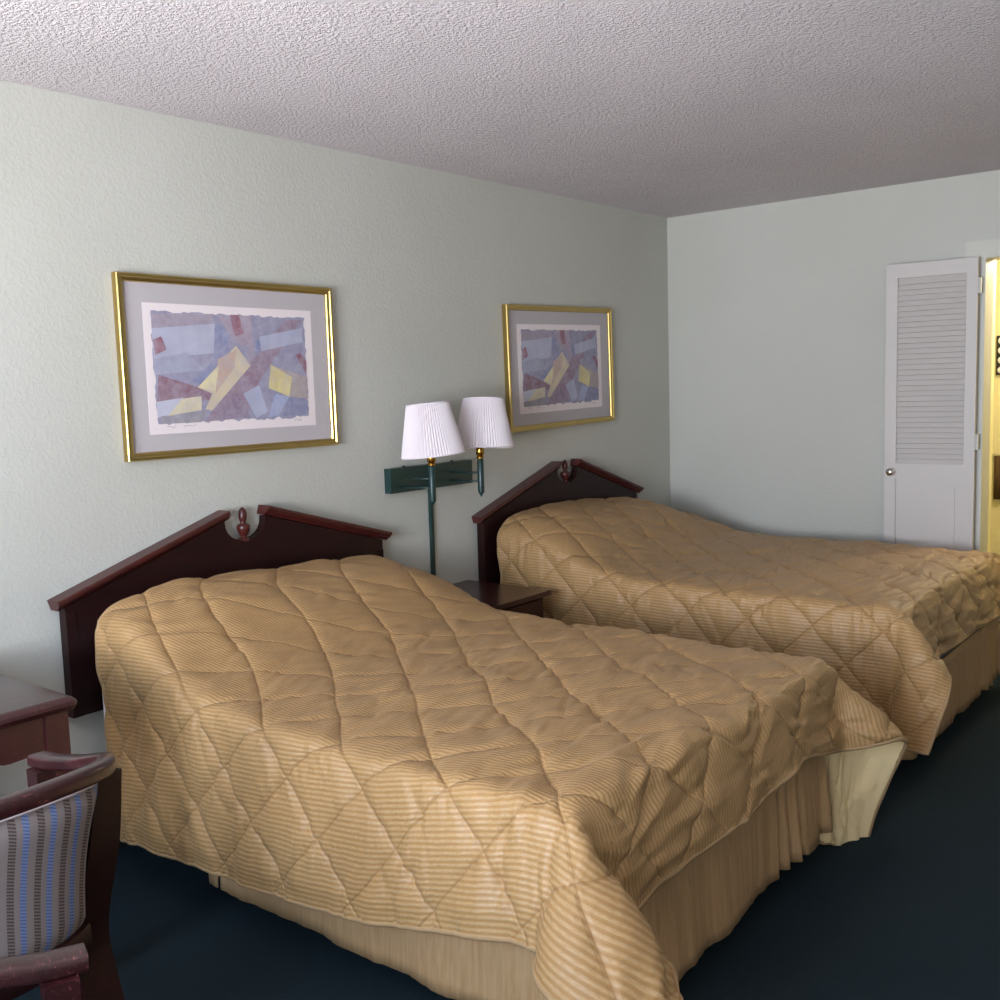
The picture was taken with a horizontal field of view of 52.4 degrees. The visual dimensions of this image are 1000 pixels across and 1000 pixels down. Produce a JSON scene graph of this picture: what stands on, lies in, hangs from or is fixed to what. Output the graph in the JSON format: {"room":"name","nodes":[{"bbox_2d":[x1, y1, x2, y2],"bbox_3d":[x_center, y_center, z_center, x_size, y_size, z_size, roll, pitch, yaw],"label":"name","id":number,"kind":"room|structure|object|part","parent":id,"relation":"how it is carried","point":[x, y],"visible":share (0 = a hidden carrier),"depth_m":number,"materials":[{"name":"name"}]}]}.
{"room":"hotel room","nodes":[
{"label":"hotel room","id":0,"kind":"room"},
{"bbox_2d":[0,80,670,796],"bbox_3d":[-0.948,-0.131,3.757,0.120,2.440,6.423,3,8,38],"label":"wall","id":1,"kind":"structure","parent":0,"point":[419,265],"depth_m":3.73,"materials":[{"name":"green paint"}]},
{"bbox_2d":[119,841,128,849],"bbox_3d":[-0.860,1.047,3.845,0.012,0.075,6.183,3,8,38],"label":"baseboard","id":2,"kind":"structure","parent":1,"relation":"attached to","point":[121,844],"depth_m":3.35,"materials":[{"name":"black plastic"}]},
{"bbox_2d":[47,505,391,718],"bbox_3d":[-0.916,0.318,3.671,0.068,0.585,1.444,3,8,38],"label":"headboard","id":3,"kind":"object","parent":1,"relation":"attached to","point":[204,549],"visible":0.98,"depth_m":3.48,"materials":[{"name":"brown wood"}]},
{"bbox_3d":[-1.165,0.189,3.346,0.066,0.239,0.655,3,8,38],"label":"cap moulding","id":4,"kind":"part","parent":3,"relation":"part of","materials":[{"name":"brown wood"}]},
{"bbox_3d":[-0.669,0.092,3.965,0.066,0.212,0.633,3,8,38],"label":"cap moulding","id":5,"kind":"part","parent":3,"relation":"part of","materials":[{"name":"brown wood"}]},
{"bbox_2d":[111,271,338,461],"bbox_3d":[-0.937,-0.473,3.623,0.028,0.608,0.915,3,8,38],"label":"framed print","id":6,"kind":"object","parent":1,"relation":"attached to","point":[206,367],"visible":1,"depth_m":3.57,"materials":[{"name":"gold metal"}]},
{"bbox_2d":[384,397,513,575],"bbox_3d":[-0.193,0.044,4.351,0.339,0.958,0.593,3,8,38],"label":"lamp","id":7,"kind":"object","parent":1,"relation":"attached to","point":[431,431],"visible":1,"depth_m":4.31,"materials":[{"name":"white fabric"}]},
{"bbox_3d":[-0.347,-0.071,4.228,0.169,0.046,0.010,3,8,37],"label":"swing arm","id":8,"kind":"part","parent":7,"relation":"part of","materials":[{"name":"teal metal"}]},
{"bbox_3d":[-0.297,-0.394,4.152,0.178,0.019,0.178,3,8,38],"label":"shade trim","id":9,"kind":"part","parent":7,"relation":"part of","materials":[{"name":"white fabric"}]},
{"bbox_3d":[-0.305,-0.105,4.442,0.038,0.104,0.526,3,8,38],"label":"wall plate","id":10,"kind":"part","parent":7,"relation":"part of","materials":[{"name":"teal metal"}]},
{"bbox_2d":[427,457,435,465],"bbox_3d":[-0.283,-0.192,4.164,0.038,0.108,0.038,3,8,38],"label":"socket","id":11,"kind":"object","parent":7,"relation":"attached to","point":[431,461],"depth_m":4.15,"materials":[{"name":"gold metal"}]},
{"bbox_3d":[-0.279,-0.058,4.179,0.029,0.166,0.029,3,8,38],"label":"lamp stem","id":12,"kind":"part","parent":7,"relation":"part of","materials":[{"name":"teal metal"}]},
{"bbox_3d":[-0.298,0.228,4.492,0.015,0.568,0.017,3,8,38],"label":"cord","id":13,"kind":"part","parent":7,"relation":"part of","materials":[{"name":"green metal"}]},
{"bbox_3d":[-0.277,-0.288,4.164,0.263,0.229,0.263,3,8,38],"label":"lamp shade","id":14,"kind":"part","parent":7,"relation":"part of","materials":[{"name":"white fabric"}]},
{"bbox_3d":[-0.273,-0.185,4.175,0.267,0.026,0.267,3,8,38],"label":"shade trim","id":15,"kind":"part","parent":7,"relation":"part of","materials":[{"name":"white fabric"}]},
{"bbox_3d":[-0.152,-0.103,4.471,0.169,0.046,0.010,3,8,37],"label":"swing arm","id":16,"kind":"part","parent":7,"relation":"part of","materials":[{"name":"teal metal"}]},
{"bbox_2d":[476,448,483,458],"bbox_3d":[-0.088,-0.230,4.407,0.038,0.108,0.038,3,8,38],"label":"socket","id":17,"kind":"object","parent":7,"relation":"attached to","point":[479,451],"depth_m":4.40,"materials":[{"name":"gold metal"}]},
{"bbox_3d":[-0.084,-0.096,4.422,0.029,0.166,0.029,3,8,38],"label":"lamp stem","id":18,"kind":"part","parent":7,"relation":"part of","materials":[{"name":"teal metal"}]},
{"bbox_3d":[-0.074,-0.440,4.421,0.178,0.019,0.178,3,8,38],"label":"shade trim","id":19,"kind":"part","parent":7,"relation":"part of","materials":[{"name":"white fabric"}]},
{"bbox_3d":[-0.074,-0.332,4.417,0.264,0.229,0.263,3,8,38],"label":"lamp shade","id":20,"kind":"part","parent":7,"relation":"part of","materials":[{"name":"white fabric"}]},
{"bbox_3d":[-0.071,-0.229,4.428,0.267,0.026,0.267,3,8,38],"label":"shade trim","id":21,"kind":"part","parent":7,"relation":"part of","materials":[{"name":"white fabric"}]},
{"bbox_2d":[472,459,643,583],"bbox_3d":[0.345,0.085,5.245,0.068,0.585,1.445,3,8,38],"label":"headboard","id":22,"kind":"object","parent":1,"relation":"attached to","point":[586,480],"visible":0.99,"depth_m":5.05,"materials":[{"name":"brown wood"}]},
{"bbox_3d":[0.095,-0.044,4.918,0.066,0.239,0.655,3,8,38],"label":"cap moulding","id":23,"kind":"part","parent":22,"relation":"part of","materials":[{"name":"brown wood"}]},
{"bbox_3d":[0.593,-0.127,5.540,0.066,0.239,0.635,3,8,38],"label":"cap moulding","id":24,"kind":"part","parent":22,"relation":"part of","materials":[{"name":"brown wood"}]},
{"bbox_2d":[502,304,614,432],"bbox_3d":[0.321,-0.681,5.195,0.028,0.608,0.930,3,9,38],"label":"framed print","id":25,"kind":"object","parent":1,"relation":"attached to","point":[558,360],"visible":1,"depth_m":5.15,"materials":[{"name":"multicoloured paper"}]},
{"bbox_2d":[0,0,999,217],"bbox_3d":[0.608,-1.274,2.359,4.190,0.158,6.423,3,8,38],"label":"ceiling","id":26,"kind":"structure","parent":0,"point":[662,108],"depth_m":3.13,"materials":[{"name":"white paint"}]},
{"bbox_2d":[13,674,999,999],"bbox_3d":[0.684,1.221,2.632,4.190,0.100,6.423,3,8,38],"label":"floor","id":27,"kind":"structure","parent":0,"point":[909,909],"depth_m":2.77,"materials":[{"name":"teal carpet"}]},
{"bbox_2d":[0,674,76,776],"bbox_3d":[-1.654,0.900,2.263,0.690,0.760,1.200,3,8,38],"label":"table","id":28,"kind":"object","parent":27,"relation":"on","point":[33,718],"visible":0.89,"depth_m":2.43,"materials":[{"name":"brown wood"}]},
{"bbox_3d":[-1.081,0.872,2.509,0.056,0.727,0.056,3,8,38],"label":"leg","id":29,"kind":"part","parent":28,"relation":"part of","materials":[{"name":"brown wood"}]},
{"bbox_2d":[0,942,88,999],"bbox_3d":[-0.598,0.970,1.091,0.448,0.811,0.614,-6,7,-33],"label":"armrest","id":30,"kind":"object","parent":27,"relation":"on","point":[56,971],"visible":1,"depth_m":1.37,"materials":[{"name":"brown wood"}]},
{"bbox_3d":[-0.587,0.993,1.415,0.045,0.695,0.041,-6,7,-33],"label":"leg","id":31,"kind":"part","parent":30,"relation":"part of","materials":[{"name":"brown wood"}]},
{"bbox_2d":[0,750,124,999],"bbox_3d":[-0.990,0.896,1.881,0.448,0.811,0.614,3,8,38],"label":"armchair","id":32,"kind":"object","parent":27,"relation":"on","point":[60,836],"visible":0.94,"depth_m":1.84,"materials":[{"name":"brown wood"}]},
{"bbox_3d":[-0.970,0.918,2.205,0.045,0.695,0.041,3,8,38],"label":"leg","id":33,"kind":"part","parent":32,"relation":"part of","materials":[{"name":"brown wood"}]},
{"bbox_3d":[-0.885,0.847,1.791,0.079,0.055,0.365,3,8,38],"label":"rail","id":34,"kind":"part","parent":32,"relation":"part of","materials":[{"name":"brown wood"}]},
{"bbox_3d":[-0.842,0.538,1.715,0.042,0.012,0.369,3,8,38],"label":"welt cord","id":35,"kind":"part","parent":32,"relation":"part of","materials":[{"name":"fabric"}]},
{"bbox_3d":[-1.000,0.552,1.843,0.448,0.119,0.614,3,8,38],"label":"arm rail","id":36,"kind":"part","parent":32,"relation":"part of","materials":[{"name":"brown wood"}]},
{"bbox_3d":[-0.750,0.901,1.964,0.145,0.768,0.090,1,7,24],"label":"leg","id":37,"kind":"part","parent":32,"relation":"part of","materials":[{"name":"brown wood"}]},
{"bbox_2d":[102,693,832,999],"bbox_3d":[-0.112,0.841,3.164,1.862,0.587,1.370,3,8,38],"label":"bed","id":38,"kind":"object","parent":27,"relation":"on","point":[692,911],"visible":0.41,"depth_m":2.50,"materials":[{"name":"beige fabric"}]},
{"bbox_3d":[-0.137,0.661,3.160,1.810,0.227,1.310,3,8,38],"label":"mattress","id":39,"kind":"part","parent":38,"relation":"part of","materials":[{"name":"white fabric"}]},
{"bbox_2d":[95,555,908,999],"bbox_3d":[0.004,0.723,3.032,2.073,0.922,1.812,3,8,38],"label":"comforter","id":40,"kind":"object","parent":38,"relation":"on","point":[369,740],"visible":0.99,"depth_m":2.68,"materials":[{"name":"beige fabric"}]},
{"bbox_2d":[453,580,550,617],"bbox_3d":[-0.078,0.698,4.407,0.478,0.600,0.410,3,8,38],"label":"nightstand","id":41,"kind":"object","parent":27,"relation":"on","point":[520,599],"visible":0.06,"depth_m":4.34,"materials":[{"name":"brown wood"}]},
{"bbox_3d":[0.068,0.535,4.268,0.035,0.185,0.330,3,8,38],"label":"drawer","id":42,"kind":"part","parent":41,"relation":"part of","materials":[{"name":"brown wood"}]},
{"bbox_2d":[902,618,999,759],"bbox_3d":[1.192,0.610,4.765,1.893,0.618,1.447,3,8,38],"label":"bed","id":43,"kind":"object","parent":27,"relation":"on","point":[973,665],"visible":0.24,"depth_m":4.31,"materials":[{"name":"beige fabric"}]},
{"bbox_2d":[497,497,999,754],"bbox_3d":[1.166,0.403,4.641,2.099,0.739,1.939,3,8,38],"label":"comforter","id":44,"kind":"object","parent":43,"relation":"on","point":[882,615],"visible":0.86,"depth_m":4.25,"materials":[{"name":"beige fabric"}]},
{"bbox_2d":[667,170,999,541],"bbox_3d":[2.604,-0.369,4.941,3.950,2.440,0.120,3,8,38],"label":"wall","id":45,"kind":"structure","parent":0,"point":[777,310],"depth_m":5.60,"materials":[{"name":"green paint"}]},
{"bbox_2d":[884,257,981,550],"bbox_3d":[2.165,-0.176,5.125,0.442,2.020,0.078,3,8,35],"label":"door","id":46,"kind":"structure","parent":45,"relation":"in","point":[932,440],"depth_m":5.10,"materials":[{"name":"grey paint"}]},
{"bbox_3d":[2.007,-0.145,5.223,0.039,0.039,0.046,3,8,35],"label":"knob","id":47,"kind":"part","parent":46,"relation":"part of","materials":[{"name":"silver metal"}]},
{"bbox_3d":[2.189,0.295,5.197,0.322,0.810,0.022,3,8,35],"label":"panel","id":48,"kind":"part","parent":46,"relation":"part of","materials":[{"name":"grey paint"}]},
{"bbox_2d":[966,239,999,551],"bbox_3d":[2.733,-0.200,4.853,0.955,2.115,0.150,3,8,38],"label":"door frame","id":49,"kind":"structure","parent":45,"relation":"attached to","point":[987,260],"depth_m":5.03,"materials":[{"name":"grey paint"}]},
{"bbox_2d":[990,260,999,554],"bbox_3d":[3.828,-0.538,6.141,1.840,2.440,0.100,3,8,38],"label":"wall","id":50,"kind":"structure","parent":0,"point":[995,503],"depth_m":6.58,"materials":[{"name":"yellow paint"}]},
{"bbox_2d":[992,453,999,498],"bbox_3d":[3.310,-0.148,6.514,0.300,0.295,0.043,3,8,38],"label":"hanging towel","id":51,"kind":"object","parent":50,"relation":"attached to","point":[996,491],"visible":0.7,"depth_m":6.57,"materials":[{"name":"brown fabric"}]},
{"bbox_2d":[996,336,999,374],"bbox_3d":[3.248,-0.923,6.469,0.160,0.250,0.029,3,8,38],"label":"wall plaque","id":52,"kind":"object","parent":50,"relation":"attached to","point":[998,337],"visible":1,"depth_m":6.51,"materials":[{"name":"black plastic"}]}
]}

